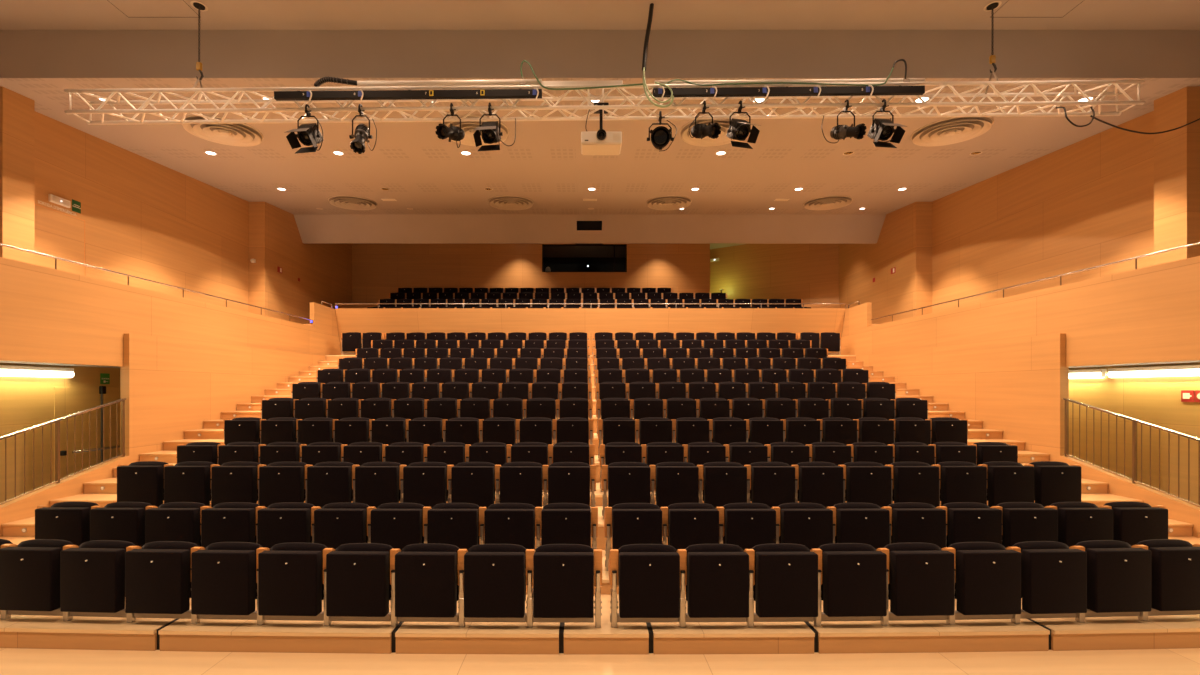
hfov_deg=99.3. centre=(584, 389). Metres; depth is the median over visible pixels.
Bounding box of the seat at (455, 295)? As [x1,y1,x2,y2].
[453,293,468,298]
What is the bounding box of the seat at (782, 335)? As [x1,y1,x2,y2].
[776,332,796,339]
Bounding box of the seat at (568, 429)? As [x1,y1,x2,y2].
[552,417,592,445]
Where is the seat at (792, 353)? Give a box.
[780,348,803,358]
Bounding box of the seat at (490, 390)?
[469,382,498,399]
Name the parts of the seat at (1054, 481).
backrest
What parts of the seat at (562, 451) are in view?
armrest, backrest, armrest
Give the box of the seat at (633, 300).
[632,299,648,306]
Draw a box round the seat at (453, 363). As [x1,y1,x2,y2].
[437,357,461,369]
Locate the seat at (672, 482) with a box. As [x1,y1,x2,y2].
[649,462,698,507]
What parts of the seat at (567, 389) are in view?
armrest, backrest, armrest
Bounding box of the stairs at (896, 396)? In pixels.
[896,396,932,396]
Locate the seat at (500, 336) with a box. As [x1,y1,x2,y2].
[486,332,505,340]
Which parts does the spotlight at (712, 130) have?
colour frame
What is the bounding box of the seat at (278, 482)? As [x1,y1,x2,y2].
[258,462,307,506]
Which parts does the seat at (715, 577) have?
armrest, leg, backrest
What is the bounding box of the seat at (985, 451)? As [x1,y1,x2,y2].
[970,442,1017,465]
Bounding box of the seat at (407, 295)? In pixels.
[405,293,420,298]
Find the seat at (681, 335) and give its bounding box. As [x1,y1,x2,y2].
[674,332,693,339]
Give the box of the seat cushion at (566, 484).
[548,466,589,505]
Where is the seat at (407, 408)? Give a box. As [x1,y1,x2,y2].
[391,398,424,419]
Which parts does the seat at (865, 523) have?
armrest, leg, backrest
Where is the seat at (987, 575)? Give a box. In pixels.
[941,542,1020,624]
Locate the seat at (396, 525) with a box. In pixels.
[367,503,424,549]
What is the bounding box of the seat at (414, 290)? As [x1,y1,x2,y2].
[412,288,426,292]
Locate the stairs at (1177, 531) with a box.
[1168,527,1191,536]
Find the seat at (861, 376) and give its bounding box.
[841,369,869,383]
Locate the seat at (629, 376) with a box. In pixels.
[622,368,649,383]
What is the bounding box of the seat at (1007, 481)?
[978,461,1033,506]
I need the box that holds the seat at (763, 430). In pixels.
[744,417,782,444]
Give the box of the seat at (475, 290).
[473,288,487,292]
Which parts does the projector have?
underside panel, len glass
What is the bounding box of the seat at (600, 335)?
[592,332,612,354]
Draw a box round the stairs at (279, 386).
[277,384,290,388]
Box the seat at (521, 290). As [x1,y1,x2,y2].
[519,288,533,292]
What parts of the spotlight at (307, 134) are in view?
barn door, barn door, barn door, barn door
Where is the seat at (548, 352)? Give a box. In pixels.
[541,348,563,358]
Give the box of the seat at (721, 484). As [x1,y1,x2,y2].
[697,462,746,508]
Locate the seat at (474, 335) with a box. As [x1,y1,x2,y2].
[466,332,485,339]
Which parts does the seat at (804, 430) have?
armrest, backrest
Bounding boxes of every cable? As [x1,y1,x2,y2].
[520,60,642,89]
[642,3,653,70]
[643,67,673,107]
[643,69,672,102]
[664,68,893,85]
[892,59,906,78]
[1056,106,1094,126]
[1090,115,1199,133]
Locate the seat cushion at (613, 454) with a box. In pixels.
[605,446,641,464]
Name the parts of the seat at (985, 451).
backrest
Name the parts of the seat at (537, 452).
armrest, backrest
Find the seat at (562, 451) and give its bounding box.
[548,442,594,491]
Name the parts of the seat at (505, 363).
backrest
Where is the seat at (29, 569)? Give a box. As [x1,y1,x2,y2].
[0,539,73,619]
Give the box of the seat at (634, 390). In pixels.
[625,382,655,399]
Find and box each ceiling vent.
[181,115,262,146]
[328,196,376,209]
[441,115,508,146]
[488,196,533,209]
[646,196,691,209]
[680,119,747,146]
[803,196,852,209]
[911,117,993,146]
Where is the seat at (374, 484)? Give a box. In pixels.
[352,462,400,507]
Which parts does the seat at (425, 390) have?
backrest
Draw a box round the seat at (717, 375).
[704,368,731,383]
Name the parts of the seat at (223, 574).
leg, armrest, backrest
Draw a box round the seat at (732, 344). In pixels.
[723,339,744,348]
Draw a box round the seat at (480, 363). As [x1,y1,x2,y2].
[462,357,486,369]
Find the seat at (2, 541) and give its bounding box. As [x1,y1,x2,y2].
[0,539,12,613]
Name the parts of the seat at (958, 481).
backrest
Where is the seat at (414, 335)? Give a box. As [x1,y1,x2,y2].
[405,332,424,339]
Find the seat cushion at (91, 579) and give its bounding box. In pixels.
[60,548,124,612]
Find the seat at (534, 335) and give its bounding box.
[526,332,546,340]
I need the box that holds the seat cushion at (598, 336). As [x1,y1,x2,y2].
[595,333,612,348]
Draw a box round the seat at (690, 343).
[680,339,701,348]
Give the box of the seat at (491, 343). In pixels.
[479,339,500,348]
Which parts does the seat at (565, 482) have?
leg, armrest, backrest, leg, armrest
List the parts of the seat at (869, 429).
armrest, backrest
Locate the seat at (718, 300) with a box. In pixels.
[717,299,733,307]
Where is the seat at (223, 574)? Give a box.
[191,542,261,623]
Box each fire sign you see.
[1181,390,1193,401]
[1195,390,1199,401]
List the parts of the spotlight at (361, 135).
colour frame, lamp shade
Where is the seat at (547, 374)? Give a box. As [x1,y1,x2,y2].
[533,368,560,383]
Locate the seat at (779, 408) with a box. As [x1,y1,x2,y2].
[761,398,795,419]
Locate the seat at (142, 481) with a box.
[117,461,167,506]
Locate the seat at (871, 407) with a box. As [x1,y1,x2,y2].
[858,398,894,419]
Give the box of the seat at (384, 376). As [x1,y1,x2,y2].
[370,369,396,383]
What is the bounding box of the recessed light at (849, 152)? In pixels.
[843,151,853,154]
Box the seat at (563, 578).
[526,544,601,627]
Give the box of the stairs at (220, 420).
[203,419,231,421]
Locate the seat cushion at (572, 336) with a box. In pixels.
[569,333,586,339]
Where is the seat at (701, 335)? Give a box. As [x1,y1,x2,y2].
[694,332,714,339]
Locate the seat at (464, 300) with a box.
[463,299,479,307]
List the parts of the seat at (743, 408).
armrest, backrest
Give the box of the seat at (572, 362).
[563,357,590,369]
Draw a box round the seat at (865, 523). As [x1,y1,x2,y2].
[826,503,889,548]
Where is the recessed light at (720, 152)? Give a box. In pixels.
[716,151,725,154]
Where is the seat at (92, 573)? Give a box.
[60,540,135,620]
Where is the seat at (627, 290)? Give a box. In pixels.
[625,288,639,292]
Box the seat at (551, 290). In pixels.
[549,288,563,292]
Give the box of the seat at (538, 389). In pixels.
[529,382,557,399]
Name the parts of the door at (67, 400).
vertical rod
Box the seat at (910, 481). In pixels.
[885,462,938,506]
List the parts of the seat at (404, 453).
armrest, backrest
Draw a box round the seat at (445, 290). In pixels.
[443,288,457,292]
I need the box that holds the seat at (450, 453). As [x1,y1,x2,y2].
[424,442,464,465]
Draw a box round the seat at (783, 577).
[744,543,817,626]
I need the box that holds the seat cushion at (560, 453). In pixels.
[553,446,588,464]
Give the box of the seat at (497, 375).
[479,368,505,383]
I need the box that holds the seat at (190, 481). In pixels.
[164,461,213,505]
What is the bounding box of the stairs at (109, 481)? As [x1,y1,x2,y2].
[83,478,116,484]
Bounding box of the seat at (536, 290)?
[534,288,548,292]
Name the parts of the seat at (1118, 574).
armrest, leg, backrest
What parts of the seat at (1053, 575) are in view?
armrest, leg, backrest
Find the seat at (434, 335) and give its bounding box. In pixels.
[425,332,444,339]
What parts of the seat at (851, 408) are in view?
backrest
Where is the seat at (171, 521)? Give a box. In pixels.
[145,502,205,546]
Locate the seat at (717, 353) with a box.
[710,348,733,358]
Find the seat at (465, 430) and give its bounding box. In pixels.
[442,417,479,444]
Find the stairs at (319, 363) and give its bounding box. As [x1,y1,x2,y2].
[318,362,336,365]
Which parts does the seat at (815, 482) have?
armrest, leg, backrest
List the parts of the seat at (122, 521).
backrest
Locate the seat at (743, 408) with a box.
[728,398,762,419]
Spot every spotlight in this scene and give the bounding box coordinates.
[284,104,323,153]
[349,104,376,153]
[435,103,464,147]
[473,103,515,150]
[647,111,676,150]
[689,101,720,138]
[726,100,760,148]
[821,99,866,142]
[867,99,906,147]
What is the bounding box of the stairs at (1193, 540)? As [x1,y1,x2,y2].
[1168,537,1199,544]
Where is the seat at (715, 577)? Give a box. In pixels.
[677,544,748,627]
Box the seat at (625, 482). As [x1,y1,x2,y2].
[601,462,649,518]
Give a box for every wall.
[0,86,34,264]
[0,257,340,453]
[0,363,119,505]
[0,456,128,536]
[35,111,248,311]
[124,333,324,463]
[249,202,351,323]
[335,308,844,354]
[352,244,709,302]
[710,244,838,302]
[839,202,931,323]
[841,256,1199,398]
[856,333,1065,461]
[932,111,1153,312]
[1069,362,1199,507]
[1154,86,1199,264]
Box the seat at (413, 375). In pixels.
[397,368,424,383]
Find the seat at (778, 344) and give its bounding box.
[767,340,788,348]
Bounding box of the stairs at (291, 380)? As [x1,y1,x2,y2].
[289,378,315,382]
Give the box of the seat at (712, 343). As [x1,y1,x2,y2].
[701,339,722,348]
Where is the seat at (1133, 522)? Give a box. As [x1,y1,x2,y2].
[1098,501,1167,545]
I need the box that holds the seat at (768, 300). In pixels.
[767,299,783,306]
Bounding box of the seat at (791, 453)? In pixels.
[764,442,809,465]
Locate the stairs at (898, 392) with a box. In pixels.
[896,390,918,395]
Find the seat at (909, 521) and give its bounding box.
[881,502,945,548]
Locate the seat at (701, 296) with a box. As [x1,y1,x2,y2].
[694,293,709,299]
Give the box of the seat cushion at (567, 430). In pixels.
[557,420,588,444]
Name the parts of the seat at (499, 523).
leg, armrest, backrest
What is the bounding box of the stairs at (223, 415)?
[221,413,260,418]
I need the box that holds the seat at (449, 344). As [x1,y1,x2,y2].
[436,339,456,348]
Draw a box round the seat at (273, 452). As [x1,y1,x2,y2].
[259,442,300,465]
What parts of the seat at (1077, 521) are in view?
backrest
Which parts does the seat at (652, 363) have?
backrest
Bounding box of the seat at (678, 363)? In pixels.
[669,357,694,369]
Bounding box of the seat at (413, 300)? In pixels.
[412,299,428,306]
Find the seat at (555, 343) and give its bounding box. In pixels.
[544,339,565,348]
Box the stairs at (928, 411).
[928,411,964,412]
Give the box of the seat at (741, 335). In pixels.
[735,332,754,339]
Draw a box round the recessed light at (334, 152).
[333,151,343,154]
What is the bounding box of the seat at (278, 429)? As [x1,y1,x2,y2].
[260,417,296,444]
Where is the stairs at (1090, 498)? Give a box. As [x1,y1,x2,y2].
[1081,494,1142,502]
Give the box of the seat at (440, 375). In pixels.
[425,368,451,383]
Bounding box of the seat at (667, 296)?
[661,293,677,299]
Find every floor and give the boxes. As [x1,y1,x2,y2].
[0,648,1199,674]
[163,497,1034,505]
[325,355,855,355]
[325,356,855,363]
[338,304,840,307]
[479,440,675,454]
[495,483,702,496]
[526,583,685,593]
[535,527,667,549]
[542,506,607,526]
[552,433,675,439]
[588,402,596,414]
[588,419,633,432]
[592,388,594,399]
[595,455,598,464]
[596,465,600,482]
[602,550,609,582]
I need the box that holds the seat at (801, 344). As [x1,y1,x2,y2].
[788,340,811,348]
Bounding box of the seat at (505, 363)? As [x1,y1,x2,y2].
[487,357,511,369]
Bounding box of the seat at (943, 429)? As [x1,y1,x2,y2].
[925,417,967,443]
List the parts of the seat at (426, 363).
backrest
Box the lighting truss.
[64,80,1144,124]
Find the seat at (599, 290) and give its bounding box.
[595,288,609,292]
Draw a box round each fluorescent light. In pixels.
[0,365,73,377]
[1069,369,1106,378]
[1108,365,1199,377]
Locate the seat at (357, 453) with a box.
[341,442,382,465]
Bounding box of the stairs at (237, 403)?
[237,403,260,404]
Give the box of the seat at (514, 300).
[513,299,529,306]
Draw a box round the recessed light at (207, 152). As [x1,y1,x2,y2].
[205,151,216,154]
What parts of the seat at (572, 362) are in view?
backrest, armrest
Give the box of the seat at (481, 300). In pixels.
[480,299,496,306]
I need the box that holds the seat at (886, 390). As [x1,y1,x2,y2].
[862,382,895,399]
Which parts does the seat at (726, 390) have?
armrest, backrest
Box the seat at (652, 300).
[649,299,665,307]
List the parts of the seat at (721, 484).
armrest, leg, backrest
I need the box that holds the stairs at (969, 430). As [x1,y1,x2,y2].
[968,429,1002,431]
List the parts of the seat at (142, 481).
backrest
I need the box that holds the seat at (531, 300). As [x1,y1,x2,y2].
[530,299,546,307]
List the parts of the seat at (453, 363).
backrest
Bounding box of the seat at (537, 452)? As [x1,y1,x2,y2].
[507,442,547,464]
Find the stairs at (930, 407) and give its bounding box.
[928,405,947,410]
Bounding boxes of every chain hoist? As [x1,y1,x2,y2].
[190,1,207,100]
[984,1,1001,93]
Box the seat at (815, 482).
[791,462,842,507]
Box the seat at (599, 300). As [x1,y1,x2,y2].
[598,299,614,306]
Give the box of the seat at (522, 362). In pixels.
[512,357,537,369]
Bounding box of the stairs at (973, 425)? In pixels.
[968,422,982,428]
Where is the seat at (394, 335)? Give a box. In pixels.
[385,332,404,339]
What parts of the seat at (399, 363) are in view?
backrest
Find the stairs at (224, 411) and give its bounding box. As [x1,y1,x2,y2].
[221,411,260,412]
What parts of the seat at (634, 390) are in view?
armrest, backrest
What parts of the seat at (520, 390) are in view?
armrest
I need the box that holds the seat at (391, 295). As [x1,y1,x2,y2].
[389,293,404,298]
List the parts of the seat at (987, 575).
armrest, leg, backrest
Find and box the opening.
[576,221,602,244]
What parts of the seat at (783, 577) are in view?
armrest, leg, backrest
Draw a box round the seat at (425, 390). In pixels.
[410,382,438,399]
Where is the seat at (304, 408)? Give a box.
[293,398,326,419]
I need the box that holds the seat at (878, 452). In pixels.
[847,442,892,465]
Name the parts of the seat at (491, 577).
leg, armrest, backrest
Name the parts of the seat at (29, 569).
leg, armrest, backrest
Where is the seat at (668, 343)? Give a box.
[658,339,679,348]
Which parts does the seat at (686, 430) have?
armrest, backrest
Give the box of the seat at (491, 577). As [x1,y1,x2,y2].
[458,544,526,626]
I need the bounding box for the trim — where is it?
[1060,456,1199,537]
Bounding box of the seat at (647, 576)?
[608,544,679,627]
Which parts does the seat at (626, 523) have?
leg, armrest, backrest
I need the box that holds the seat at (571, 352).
[564,348,589,358]
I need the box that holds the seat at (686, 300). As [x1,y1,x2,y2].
[683,299,699,306]
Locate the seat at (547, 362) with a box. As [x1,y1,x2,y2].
[538,357,562,369]
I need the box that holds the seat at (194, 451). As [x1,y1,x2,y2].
[176,442,219,463]
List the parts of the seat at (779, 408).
armrest, backrest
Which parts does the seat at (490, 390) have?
armrest, backrest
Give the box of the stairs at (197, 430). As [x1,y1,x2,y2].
[184,429,223,431]
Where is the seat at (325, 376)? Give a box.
[316,369,343,383]
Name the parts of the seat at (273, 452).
backrest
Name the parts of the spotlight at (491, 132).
barn door, barn door, barn door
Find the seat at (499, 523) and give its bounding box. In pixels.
[479,503,534,549]
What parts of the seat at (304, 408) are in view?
backrest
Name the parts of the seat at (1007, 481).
backrest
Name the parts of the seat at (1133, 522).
backrest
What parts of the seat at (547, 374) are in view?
armrest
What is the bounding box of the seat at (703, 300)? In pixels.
[700,299,716,306]
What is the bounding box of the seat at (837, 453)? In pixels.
[805,442,850,465]
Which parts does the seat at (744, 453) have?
armrest, backrest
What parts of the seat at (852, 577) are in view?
armrest, leg, backrest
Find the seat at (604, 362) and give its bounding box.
[594,357,618,385]
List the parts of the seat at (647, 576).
armrest, leg, backrest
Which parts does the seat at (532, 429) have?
armrest, backrest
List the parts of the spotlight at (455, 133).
colour frame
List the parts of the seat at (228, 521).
armrest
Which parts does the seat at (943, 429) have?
backrest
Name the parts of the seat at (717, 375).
armrest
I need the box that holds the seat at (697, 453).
[682,442,725,465]
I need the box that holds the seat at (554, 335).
[547,332,566,340]
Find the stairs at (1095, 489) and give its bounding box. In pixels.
[1081,485,1107,493]
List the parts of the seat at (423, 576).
leg, armrest, backrest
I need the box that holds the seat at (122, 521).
[90,502,151,546]
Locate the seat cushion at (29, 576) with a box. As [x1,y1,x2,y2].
[0,547,61,610]
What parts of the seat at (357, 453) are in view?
armrest, backrest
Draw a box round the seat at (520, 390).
[499,382,528,399]
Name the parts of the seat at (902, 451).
armrest, backrest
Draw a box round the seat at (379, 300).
[378,299,394,306]
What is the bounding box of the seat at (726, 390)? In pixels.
[714,382,745,399]
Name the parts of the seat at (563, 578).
leg, armrest, backrest, leg, armrest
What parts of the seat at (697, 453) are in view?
armrest, backrest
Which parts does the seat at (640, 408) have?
armrest, backrest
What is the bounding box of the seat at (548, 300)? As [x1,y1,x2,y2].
[547,299,563,306]
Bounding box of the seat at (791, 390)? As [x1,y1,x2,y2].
[774,382,805,399]
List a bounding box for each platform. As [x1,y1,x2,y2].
[0,598,190,650]
[157,599,398,653]
[392,594,559,653]
[559,594,648,653]
[646,594,814,653]
[805,599,1049,653]
[1021,598,1199,650]
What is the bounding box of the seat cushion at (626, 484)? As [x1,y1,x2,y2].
[608,466,649,506]
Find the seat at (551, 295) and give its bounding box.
[549,293,564,298]
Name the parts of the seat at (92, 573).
leg, armrest, backrest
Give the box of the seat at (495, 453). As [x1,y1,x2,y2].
[465,442,506,465]
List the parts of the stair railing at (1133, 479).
post, handrail, rail, post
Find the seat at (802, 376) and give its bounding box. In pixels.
[787,369,813,383]
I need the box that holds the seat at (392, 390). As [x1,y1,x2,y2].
[380,382,409,399]
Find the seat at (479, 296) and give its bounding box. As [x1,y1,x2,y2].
[469,293,484,299]
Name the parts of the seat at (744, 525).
armrest, leg, backrest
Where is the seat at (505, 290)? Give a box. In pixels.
[503,288,518,292]
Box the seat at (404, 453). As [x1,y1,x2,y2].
[382,442,424,465]
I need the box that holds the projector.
[581,103,621,154]
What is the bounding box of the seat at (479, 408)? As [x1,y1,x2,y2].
[457,398,489,419]
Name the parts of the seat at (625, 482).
armrest, leg, backrest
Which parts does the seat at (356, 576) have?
leg, armrest, backrest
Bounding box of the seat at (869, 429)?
[853,417,893,444]
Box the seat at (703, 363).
[694,357,719,369]
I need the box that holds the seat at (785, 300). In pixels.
[784,299,801,306]
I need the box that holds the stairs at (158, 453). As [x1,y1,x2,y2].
[139,451,176,455]
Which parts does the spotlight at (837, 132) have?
lamp shade, colour frame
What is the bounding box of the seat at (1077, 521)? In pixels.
[1044,502,1112,546]
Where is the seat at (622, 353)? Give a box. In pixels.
[617,348,639,358]
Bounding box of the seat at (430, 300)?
[429,299,445,306]
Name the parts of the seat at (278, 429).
backrest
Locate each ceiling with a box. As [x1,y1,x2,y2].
[0,0,1199,29]
[0,30,1199,77]
[0,78,1199,213]
[0,361,119,367]
[710,244,743,248]
[1069,360,1199,367]
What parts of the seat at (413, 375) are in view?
backrest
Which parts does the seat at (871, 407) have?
backrest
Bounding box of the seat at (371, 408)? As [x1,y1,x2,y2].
[359,398,391,419]
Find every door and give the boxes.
[54,386,119,483]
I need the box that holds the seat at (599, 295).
[597,293,612,298]
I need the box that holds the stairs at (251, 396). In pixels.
[251,396,290,396]
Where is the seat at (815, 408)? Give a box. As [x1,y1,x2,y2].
[793,398,828,419]
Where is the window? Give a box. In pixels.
[542,244,626,271]
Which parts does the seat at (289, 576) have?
leg, armrest, backrest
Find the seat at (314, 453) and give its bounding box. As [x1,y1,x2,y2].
[300,442,341,465]
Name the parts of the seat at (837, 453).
armrest, backrest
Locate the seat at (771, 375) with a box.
[759,368,786,383]
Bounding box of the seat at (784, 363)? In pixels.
[769,357,795,369]
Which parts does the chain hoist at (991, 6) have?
chain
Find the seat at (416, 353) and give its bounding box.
[402,348,424,358]
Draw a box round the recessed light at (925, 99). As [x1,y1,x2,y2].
[914,98,929,102]
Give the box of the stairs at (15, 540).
[0,537,34,544]
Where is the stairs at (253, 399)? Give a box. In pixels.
[251,397,290,402]
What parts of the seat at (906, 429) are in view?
backrest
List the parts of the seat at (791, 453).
armrest, backrest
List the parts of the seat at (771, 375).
backrest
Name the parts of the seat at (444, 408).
armrest, backrest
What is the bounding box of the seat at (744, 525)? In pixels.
[716,503,775,550]
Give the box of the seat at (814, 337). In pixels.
[797,332,818,347]
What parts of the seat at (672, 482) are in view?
leg, armrest, backrest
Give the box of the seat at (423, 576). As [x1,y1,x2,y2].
[390,543,459,626]
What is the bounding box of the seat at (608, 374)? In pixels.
[594,368,621,399]
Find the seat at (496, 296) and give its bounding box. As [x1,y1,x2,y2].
[485,293,500,299]
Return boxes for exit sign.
[72,199,80,213]
[100,373,109,383]
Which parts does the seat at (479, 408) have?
armrest, backrest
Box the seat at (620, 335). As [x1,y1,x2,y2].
[613,332,632,340]
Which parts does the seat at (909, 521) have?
armrest, backrest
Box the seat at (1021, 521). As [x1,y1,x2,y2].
[990,502,1057,547]
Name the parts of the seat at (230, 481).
backrest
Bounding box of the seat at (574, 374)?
[561,368,590,383]
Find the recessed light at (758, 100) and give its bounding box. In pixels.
[752,99,764,102]
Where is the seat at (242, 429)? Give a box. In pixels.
[224,417,260,444]
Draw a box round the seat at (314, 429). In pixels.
[296,417,332,444]
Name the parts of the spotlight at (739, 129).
barn door, barn door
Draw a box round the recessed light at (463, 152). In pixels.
[461,151,470,154]
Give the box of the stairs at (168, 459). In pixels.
[140,456,176,462]
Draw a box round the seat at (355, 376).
[343,369,370,383]
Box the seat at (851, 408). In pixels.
[826,398,861,419]
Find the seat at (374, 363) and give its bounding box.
[362,357,386,369]
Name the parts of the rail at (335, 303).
rail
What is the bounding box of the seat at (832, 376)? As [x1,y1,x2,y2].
[814,369,840,383]
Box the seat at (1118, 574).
[1069,540,1150,622]
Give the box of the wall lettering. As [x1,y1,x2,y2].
[38,200,75,214]
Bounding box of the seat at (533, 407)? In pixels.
[523,398,555,419]
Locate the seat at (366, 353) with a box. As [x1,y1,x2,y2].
[356,348,378,358]
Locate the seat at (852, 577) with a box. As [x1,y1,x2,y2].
[810,543,886,626]
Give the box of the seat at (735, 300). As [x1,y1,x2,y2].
[734,299,749,306]
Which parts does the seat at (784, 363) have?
backrest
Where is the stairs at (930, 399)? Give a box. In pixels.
[896,397,932,402]
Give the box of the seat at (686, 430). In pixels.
[671,417,708,444]
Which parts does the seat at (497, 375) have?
armrest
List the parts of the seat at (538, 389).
armrest, backrest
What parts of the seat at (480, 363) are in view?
armrest, backrest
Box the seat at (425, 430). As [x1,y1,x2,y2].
[406,417,442,444]
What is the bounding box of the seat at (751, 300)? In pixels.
[750,299,766,306]
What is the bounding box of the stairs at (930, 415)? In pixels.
[928,413,964,418]
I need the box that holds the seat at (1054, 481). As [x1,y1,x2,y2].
[1024,461,1080,506]
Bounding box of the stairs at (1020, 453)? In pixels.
[1018,451,1049,455]
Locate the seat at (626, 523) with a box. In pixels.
[604,503,661,570]
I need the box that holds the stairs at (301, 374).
[299,372,315,376]
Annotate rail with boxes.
[0,243,310,320]
[335,303,846,308]
[871,242,1199,320]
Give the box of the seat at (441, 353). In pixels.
[425,348,447,358]
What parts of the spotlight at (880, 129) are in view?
barn door, barn door, barn door, barn door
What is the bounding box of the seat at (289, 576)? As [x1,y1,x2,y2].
[256,542,327,624]
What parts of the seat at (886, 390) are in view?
backrest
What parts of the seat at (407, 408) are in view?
armrest, backrest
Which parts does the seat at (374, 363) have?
backrest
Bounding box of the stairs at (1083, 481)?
[1081,478,1107,484]
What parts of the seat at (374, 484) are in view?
leg, armrest, backrest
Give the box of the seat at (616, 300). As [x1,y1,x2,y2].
[615,299,631,306]
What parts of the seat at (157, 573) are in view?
leg, armrest, backrest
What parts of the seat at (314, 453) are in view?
armrest, backrest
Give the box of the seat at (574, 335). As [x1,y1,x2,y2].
[567,332,589,339]
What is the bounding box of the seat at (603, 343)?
[593,339,614,363]
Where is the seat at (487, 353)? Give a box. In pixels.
[471,348,494,358]
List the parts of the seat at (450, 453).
armrest, backrest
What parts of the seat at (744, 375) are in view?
backrest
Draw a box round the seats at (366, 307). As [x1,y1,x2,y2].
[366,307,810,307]
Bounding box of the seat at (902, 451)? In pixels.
[888,442,934,465]
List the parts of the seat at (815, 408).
backrest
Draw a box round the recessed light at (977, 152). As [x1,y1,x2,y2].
[969,151,981,154]
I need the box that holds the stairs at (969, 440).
[968,439,1024,442]
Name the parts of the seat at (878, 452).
armrest, backrest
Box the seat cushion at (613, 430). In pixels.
[603,420,634,444]
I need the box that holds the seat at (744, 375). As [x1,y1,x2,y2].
[732,368,758,383]
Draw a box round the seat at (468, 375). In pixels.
[452,368,478,383]
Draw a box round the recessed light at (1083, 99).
[1077,97,1094,100]
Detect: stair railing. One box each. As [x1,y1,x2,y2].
[0,398,125,504]
[1063,398,1199,506]
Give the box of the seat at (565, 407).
[556,398,592,419]
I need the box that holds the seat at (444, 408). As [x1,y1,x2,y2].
[424,398,456,419]
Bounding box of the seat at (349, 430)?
[333,417,369,444]
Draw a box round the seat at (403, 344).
[393,340,413,348]
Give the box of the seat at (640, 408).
[630,398,662,419]
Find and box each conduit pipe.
[357,79,541,86]
[654,78,924,83]
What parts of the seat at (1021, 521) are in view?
backrest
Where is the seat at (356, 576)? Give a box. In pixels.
[323,543,393,625]
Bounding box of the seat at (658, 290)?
[656,288,672,292]
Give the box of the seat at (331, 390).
[321,382,349,399]
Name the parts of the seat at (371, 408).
backrest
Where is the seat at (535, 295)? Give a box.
[533,293,548,298]
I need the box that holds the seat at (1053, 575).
[1006,541,1086,623]
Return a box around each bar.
[274,88,541,100]
[653,85,924,97]
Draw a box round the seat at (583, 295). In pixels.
[581,293,596,298]
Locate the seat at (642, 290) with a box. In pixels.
[640,288,655,292]
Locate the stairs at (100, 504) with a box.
[50,503,109,506]
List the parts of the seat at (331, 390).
backrest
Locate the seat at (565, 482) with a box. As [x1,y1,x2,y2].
[542,462,595,506]
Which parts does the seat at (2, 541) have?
backrest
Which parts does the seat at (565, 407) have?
armrest, backrest, armrest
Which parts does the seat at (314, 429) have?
armrest, backrest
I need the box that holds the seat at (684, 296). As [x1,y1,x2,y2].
[678,293,693,299]
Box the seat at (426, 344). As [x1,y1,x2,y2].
[414,340,435,348]
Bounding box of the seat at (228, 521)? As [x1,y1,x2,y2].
[200,502,259,547]
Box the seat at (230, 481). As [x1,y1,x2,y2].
[211,461,260,506]
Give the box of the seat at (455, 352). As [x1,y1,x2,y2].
[448,348,470,358]
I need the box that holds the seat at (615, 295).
[613,293,628,298]
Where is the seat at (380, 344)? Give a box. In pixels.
[371,340,392,348]
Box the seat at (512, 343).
[501,339,521,348]
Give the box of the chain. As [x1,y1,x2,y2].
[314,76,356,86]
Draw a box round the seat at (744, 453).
[723,442,767,465]
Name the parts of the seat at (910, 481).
armrest, leg, backrest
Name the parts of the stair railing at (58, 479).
post, handrail, rail, post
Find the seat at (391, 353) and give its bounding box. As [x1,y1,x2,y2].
[379,348,401,358]
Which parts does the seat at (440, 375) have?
backrest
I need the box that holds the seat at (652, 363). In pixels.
[644,357,669,369]
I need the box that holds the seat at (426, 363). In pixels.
[412,357,436,369]
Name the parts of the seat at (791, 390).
backrest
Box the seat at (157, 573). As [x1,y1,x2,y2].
[125,541,198,622]
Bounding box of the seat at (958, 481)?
[931,461,986,505]
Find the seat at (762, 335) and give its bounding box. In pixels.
[755,332,775,339]
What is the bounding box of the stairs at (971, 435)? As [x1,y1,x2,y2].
[968,432,1002,438]
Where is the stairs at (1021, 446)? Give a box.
[967,443,1024,450]
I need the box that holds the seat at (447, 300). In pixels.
[446,299,462,306]
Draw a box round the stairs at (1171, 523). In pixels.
[1168,519,1192,526]
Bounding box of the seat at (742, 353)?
[734,348,756,358]
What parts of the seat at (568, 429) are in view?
leg, armrest, backrest, armrest, leg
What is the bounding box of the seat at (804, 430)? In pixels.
[781,417,819,444]
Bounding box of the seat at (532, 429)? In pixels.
[516,417,551,444]
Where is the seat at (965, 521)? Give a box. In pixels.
[936,502,1001,546]
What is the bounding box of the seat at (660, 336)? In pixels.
[653,332,673,340]
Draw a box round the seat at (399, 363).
[387,357,411,369]
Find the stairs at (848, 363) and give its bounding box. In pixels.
[847,362,862,365]
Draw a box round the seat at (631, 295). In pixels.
[629,293,644,298]
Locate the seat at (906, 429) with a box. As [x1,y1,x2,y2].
[889,417,930,444]
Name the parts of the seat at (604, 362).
armrest, backrest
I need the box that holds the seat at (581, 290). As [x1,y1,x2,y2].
[579,288,594,292]
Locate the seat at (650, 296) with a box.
[645,293,660,299]
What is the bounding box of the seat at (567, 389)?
[558,382,591,399]
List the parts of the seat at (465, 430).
armrest, backrest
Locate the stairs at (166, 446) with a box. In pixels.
[163,443,223,450]
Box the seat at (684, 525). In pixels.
[660,503,718,549]
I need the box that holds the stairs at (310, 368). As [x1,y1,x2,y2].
[309,367,336,370]
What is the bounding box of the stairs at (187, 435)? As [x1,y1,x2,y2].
[184,432,223,438]

